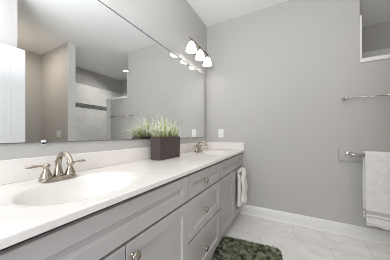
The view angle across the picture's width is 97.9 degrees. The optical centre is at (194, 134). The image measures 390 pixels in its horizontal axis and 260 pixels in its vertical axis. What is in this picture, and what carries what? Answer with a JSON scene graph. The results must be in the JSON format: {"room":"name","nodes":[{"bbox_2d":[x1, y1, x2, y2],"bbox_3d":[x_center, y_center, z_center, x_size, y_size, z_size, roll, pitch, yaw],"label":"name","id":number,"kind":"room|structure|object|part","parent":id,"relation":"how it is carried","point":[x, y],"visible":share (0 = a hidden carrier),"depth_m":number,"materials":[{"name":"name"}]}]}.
{"room":"bathroom","nodes":[
{"label":"bathroom","id":0,"kind":"room"},
{"bbox_2d":[0,0,206,159],"bbox_3d":[-0.757,-0.282,1.006,0.120,2.738,3.950,0,0,28],"label":"wall","id":1,"kind":"structure","parent":0,"point":[171,23],"depth_m":1.58,"materials":[{"name":"paint"}]},
{"bbox_2d":[0,0,204,144],"bbox_3d":[-0.403,-0.412,1.523,0.010,0.931,2.296,0,0,28],"label":"wall mirror","id":2,"kind":"object","parent":1,"relation":"attached to","point":[71,70],"visible":0.99,"depth_m":1.03,"materials":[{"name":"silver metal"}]},
{"bbox_2d":[0,142,206,184],"bbox_3d":[-0.385,0.162,1.546,0.020,0.105,2.414,0,0,28],"label":"backsplash","id":3,"kind":"structure","parent":1,"relation":"attached to","point":[11,170],"depth_m":0.99,"materials":[{"name":"stone"}]},
{"bbox_2d":[186,36,211,66],"bbox_3d":[0.044,-1.066,2.170,0.182,0.207,0.584,0,0,28],"label":"vanity light","id":4,"kind":"object","parent":1,"relation":"attached to","point":[191,48],"visible":1,"depth_m":2.11,"materials":[{"name":"white glass"}]},
{"bbox_3d":[-0.042,-1.017,1.961,0.134,0.109,0.134,0,0,28],"label":"lamp shade","id":5,"kind":"part","parent":4,"relation":"part of","materials":[{"name":"white glass"}]},
{"bbox_3d":[0.065,-1.017,2.159,0.134,0.109,0.134,0,0,28],"label":"lamp shade","id":6,"kind":"part","parent":4,"relation":"part of","materials":[{"name":"white glass"}]},
{"bbox_3d":[0.172,-1.017,2.357,0.134,0.109,0.134,0,0,28],"label":"lamp shade","id":7,"kind":"part","parent":4,"relation":"part of","materials":[{"name":"white glass"}]},
{"bbox_2d":[187,0,389,26],"bbox_3d":[1.043,-1.701,0.613,3.660,0.100,5.210,0,0,28],"label":"ceiling","id":8,"kind":"structure","parent":0,"point":[211,12],"depth_m":2.24,"materials":[{"name":"paint"}]},
{"bbox_2d":[207,0,389,231],"bbox_3d":[1.272,-0.282,2.089,2.420,2.738,0.115,0,0,28],"label":"wall","id":9,"kind":"structure","parent":0,"point":[279,76],"depth_m":2.03,"materials":[{"name":"paint"}]},
{"bbox_2d":[218,129,222,137],"bbox_3d":[0.381,-0.019,2.499,0.078,0.124,0.010,0,0,28],"label":"wall outlet","id":10,"kind":"object","parent":9,"relation":"attached to","point":[220,131],"visible":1,"depth_m":2.50,"materials":[{"name":"white plastic"}]},
{"bbox_2d":[238,204,389,245],"bbox_3d":[1.450,1.023,1.913,1.960,0.128,0.026,0,0,28],"label":"baseboard","id":11,"kind":"structure","parent":9,"relation":"attached to","point":[343,229],"depth_m":1.92,"materials":[{"name":"white paint"}]},
{"bbox_2d":[360,15,361,58],"bbox_3d":[1.756,-1.014,1.823,0.014,0.458,0.123,0,0,28],"label":"trim","id":12,"kind":"structure","parent":9,"relation":"attached to","point":[360,15],"depth_m":1.77,"materials":[{"name":"white paint"}]},
{"bbox_2d":[338,148,389,161],"bbox_3d":[1.886,0.211,1.638,0.770,0.138,0.094,0,0,28],"label":"towel bar","id":13,"kind":"object","parent":9,"relation":"attached to","point":[344,154],"visible":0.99,"depth_m":1.78,"materials":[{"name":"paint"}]},
{"bbox_2d":[362,151,389,230],"bbox_3d":[1.876,0.533,1.601,0.422,0.737,0.102,0,0,28],"label":"bath towel","id":14,"kind":"object","parent":13,"relation":"hanging from","point":[376,165],"visible":1,"depth_m":1.63,"materials":[{"name":"white fabric"}]},
{"bbox_2d":[342,94,389,100],"bbox_3d":[1.862,-0.383,1.662,0.648,0.048,0.074,0,0,28],"label":"towel bar","id":15,"kind":"object","parent":9,"relation":"attached to","point":[343,98],"visible":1,"depth_m":1.73,"materials":[{"name":"silver metal"}]},
{"bbox_2d":[360,54,389,62],"bbox_3d":[2.050,-0.769,1.668,0.680,0.040,0.146,0,0,28],"label":"trim","id":16,"kind":"structure","parent":9,"relation":"on","point":[375,58],"depth_m":1.71,"materials":[{"name":"white paint"}]},
{"bbox_2d":[209,213,389,259],"bbox_3d":[1.043,1.137,0.613,3.660,0.100,5.210,0,0,28],"label":"floor","id":17,"kind":"structure","parent":0,"point":[295,242],"depth_m":1.73,"materials":[{"name":"tile"}]},
{"bbox_2d":[0,176,187,259],"bbox_3d":[-0.486,0.663,0.769,0.574,0.846,0.931,0,0,28],"label":"vanity cabinet","id":18,"kind":"object","parent":17,"relation":"on","point":[152,224],"visible":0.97,"depth_m":0.66,"materials":[{"name":"paint"}]},
{"bbox_3d":[-0.382,0.703,0.449,0.021,0.560,0.458,0,0,28],"label":"door","id":19,"kind":"part","parent":18,"relation":"part of","materials":[{"name":"grey paint"}]},
{"bbox_2d":[0,142,243,249],"bbox_3d":[-0.145,0.216,1.416,0.564,0.213,2.414,0,0,28],"label":"countertop","id":20,"kind":"structure","parent":18,"relation":"on","point":[29,208],"depth_m":0.81,"materials":[{"name":"stone"}]},
{"bbox_2d":[25,151,85,182],"bbox_3d":[-0.660,0.146,0.825,0.180,0.135,0.180,0,0,-17],"label":"faucet","id":21,"kind":"object","parent":20,"relation":"on","point":[46,175],"visible":1,"depth_m":0.80,"materials":[{"name":"silver metal"}]},
{"bbox_3d":[-0.703,0.142,0.752,0.020,0.017,0.076,0,0,24],"label":"lever","id":22,"kind":"part","parent":21,"relation":"part of","materials":[{"name":"silver metal"}]},
{"bbox_3d":[-0.688,0.167,0.785,0.051,0.068,0.051,0,0,28],"label":"handle","id":23,"kind":"part","parent":21,"relation":"part of","materials":[{"name":"silver metal"}]},
{"bbox_3d":[-0.664,0.207,0.829,0.056,0.015,0.146,0,0,28],"label":"plate","id":24,"kind":"part","parent":21,"relation":"part of","materials":[{"name":"silver metal"}]},
{"bbox_3d":[-0.620,0.140,0.805,0.153,0.122,0.045,0,0,28],"label":"spout","id":25,"kind":"part","parent":21,"relation":"part of","materials":[{"name":"silver metal"}]},
{"bbox_3d":[-0.641,0.167,0.872,0.051,0.068,0.051,0,0,28],"label":"handle","id":26,"kind":"part","parent":21,"relation":"part of","materials":[{"name":"silver metal"}]},
{"bbox_2d":[0,172,140,207],"bbox_3d":[-0.479,0.269,0.742,0.416,0.108,0.504,0,0,28],"label":"basin","id":27,"kind":"object","parent":20,"relation":"in","point":[83,188],"depth_m":0.78,"materials":[{"name":"white ceramic"}]},
{"bbox_2d":[140,115,180,160],"bbox_3d":[-0.244,0.002,1.508,0.261,0.424,0.530,0,0,20],"label":"potted grass","id":28,"kind":"object","parent":20,"relation":"on","point":[165,141],"depth_m":1.46,"materials":[{"name":"brown wood"}]},
{"bbox_2d":[194,141,206,151],"bbox_3d":[0.046,0.146,2.128,0.180,0.135,0.180,0,0,-17],"label":"faucet","id":29,"kind":"object","parent":20,"relation":"on","point":[198,147],"visible":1,"depth_m":2.10,"materials":[{"name":"silver metal"}]},
{"bbox_3d":[0.086,0.140,2.107,0.153,0.122,0.045,0,0,28],"label":"spout","id":30,"kind":"part","parent":29,"relation":"part of","materials":[{"name":"silver metal"}]},
{"bbox_2d":[196,151,231,154],"bbox_3d":[0.227,0.269,2.048,0.416,0.108,0.504,0,0,28],"label":"basin","id":31,"kind":"object","parent":20,"relation":"in","point":[203,152],"depth_m":2.21,"materials":[{"name":"white ceramic"}]},
{"bbox_3d":[-0.234,0.475,0.665,0.034,0.043,0.043,0,0,28],"label":"knob","id":32,"kind":"part","parent":18,"relation":"part of","materials":[{"name":"silver metal"}]},
{"bbox_3d":[-0.162,0.703,0.857,0.021,0.560,0.461,0,0,28],"label":"door","id":33,"kind":"part","parent":18,"relation":"part of","materials":[{"name":"grey paint"}]},
{"bbox_2d":[185,163,219,259],"bbox_3d":[-0.125,0.663,1.436,0.574,0.846,0.586,0,0,28],"label":"vanity cabinet","id":34,"kind":"object","parent":17,"relation":"on","point":[203,201],"visible":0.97,"depth_m":1.26,"materials":[{"name":"paint"}]},
{"bbox_3d":[0.089,0.549,1.321,0.021,0.253,0.578,0,0,28],"label":"drawer","id":35,"kind":"part","parent":34,"relation":"part of","materials":[{"name":"grey paint"}]},
{"bbox_3d":[0.089,0.335,1.321,0.021,0.150,0.578,0,0,28],"label":"drawer","id":36,"kind":"part","parent":34,"relation":"part of","materials":[{"name":"grey paint"}]},
{"bbox_3d":[0.089,0.836,1.321,0.021,0.294,0.578,0,0,28],"label":"drawer","id":37,"kind":"part","parent":34,"relation":"part of","materials":[{"name":"grey paint"}]},
{"bbox_2d":[218,153,241,239],"bbox_3d":[0.210,0.663,2.091,0.541,0.846,0.885,0,0,28],"label":"vanity cabinet","id":38,"kind":"object","parent":17,"relation":"on","point":[229,209],"visible":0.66,"depth_m":1.82,"materials":[{"name":"paint"}]},
{"bbox_3d":[0.334,0.703,1.774,0.021,0.560,0.437,0,0,28],"label":"door","id":39,"kind":"part","parent":38,"relation":"part of","materials":[{"name":"grey paint"}]},
{"bbox_3d":[0.543,0.703,2.162,0.021,0.560,0.436,0,0,28],"label":"door","id":40,"kind":"part","parent":38,"relation":"part of","materials":[{"name":"grey paint"}]},
{"bbox_3d":[0.563,0.446,2.145,0.074,0.053,0.272,0,0,28],"label":"towel bar","id":41,"kind":"object","parent":38,"relation":"attached to","visible":0},
{"bbox_2d":[237,167,247,206],"bbox_3d":[0.593,0.651,2.115,0.110,0.474,0.213,0,0,28],"label":"hand towel","id":42,"kind":"object","parent":41,"relation":"hanging from","point":[242,186],"visible":0.99,"depth_m":2.05,"materials":[{"name":"white fabric"}]},
{"bbox_2d":[211,235,282,259],"bbox_3d":[0.388,1.072,1.308,0.605,0.028,0.884,0,0,22],"label":"bath mat","id":43,"kind":"object","parent":17,"relation":"on","point":[228,248],"visible":0.99,"depth_m":1.56,"materials":[{"name":"green fabric"}]},
{"bbox_2d":[362,21,389,52],"bbox_3d":[2.781,-0.282,2.567,2.220,2.738,0.120,0,0,28],"label":"wall","id":44,"kind":"structure","parent":0,"point":[375,37],"depth_m":2.54,"materials":[{"name":"paint"}]},
{"bbox_2d":[362,48,389,57],"bbox_3d":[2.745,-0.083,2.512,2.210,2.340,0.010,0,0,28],"label":"window sill","id":45,"kind":"structure","parent":44,"relation":"attached to","point":[383,51],"depth_m":2.53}
]}

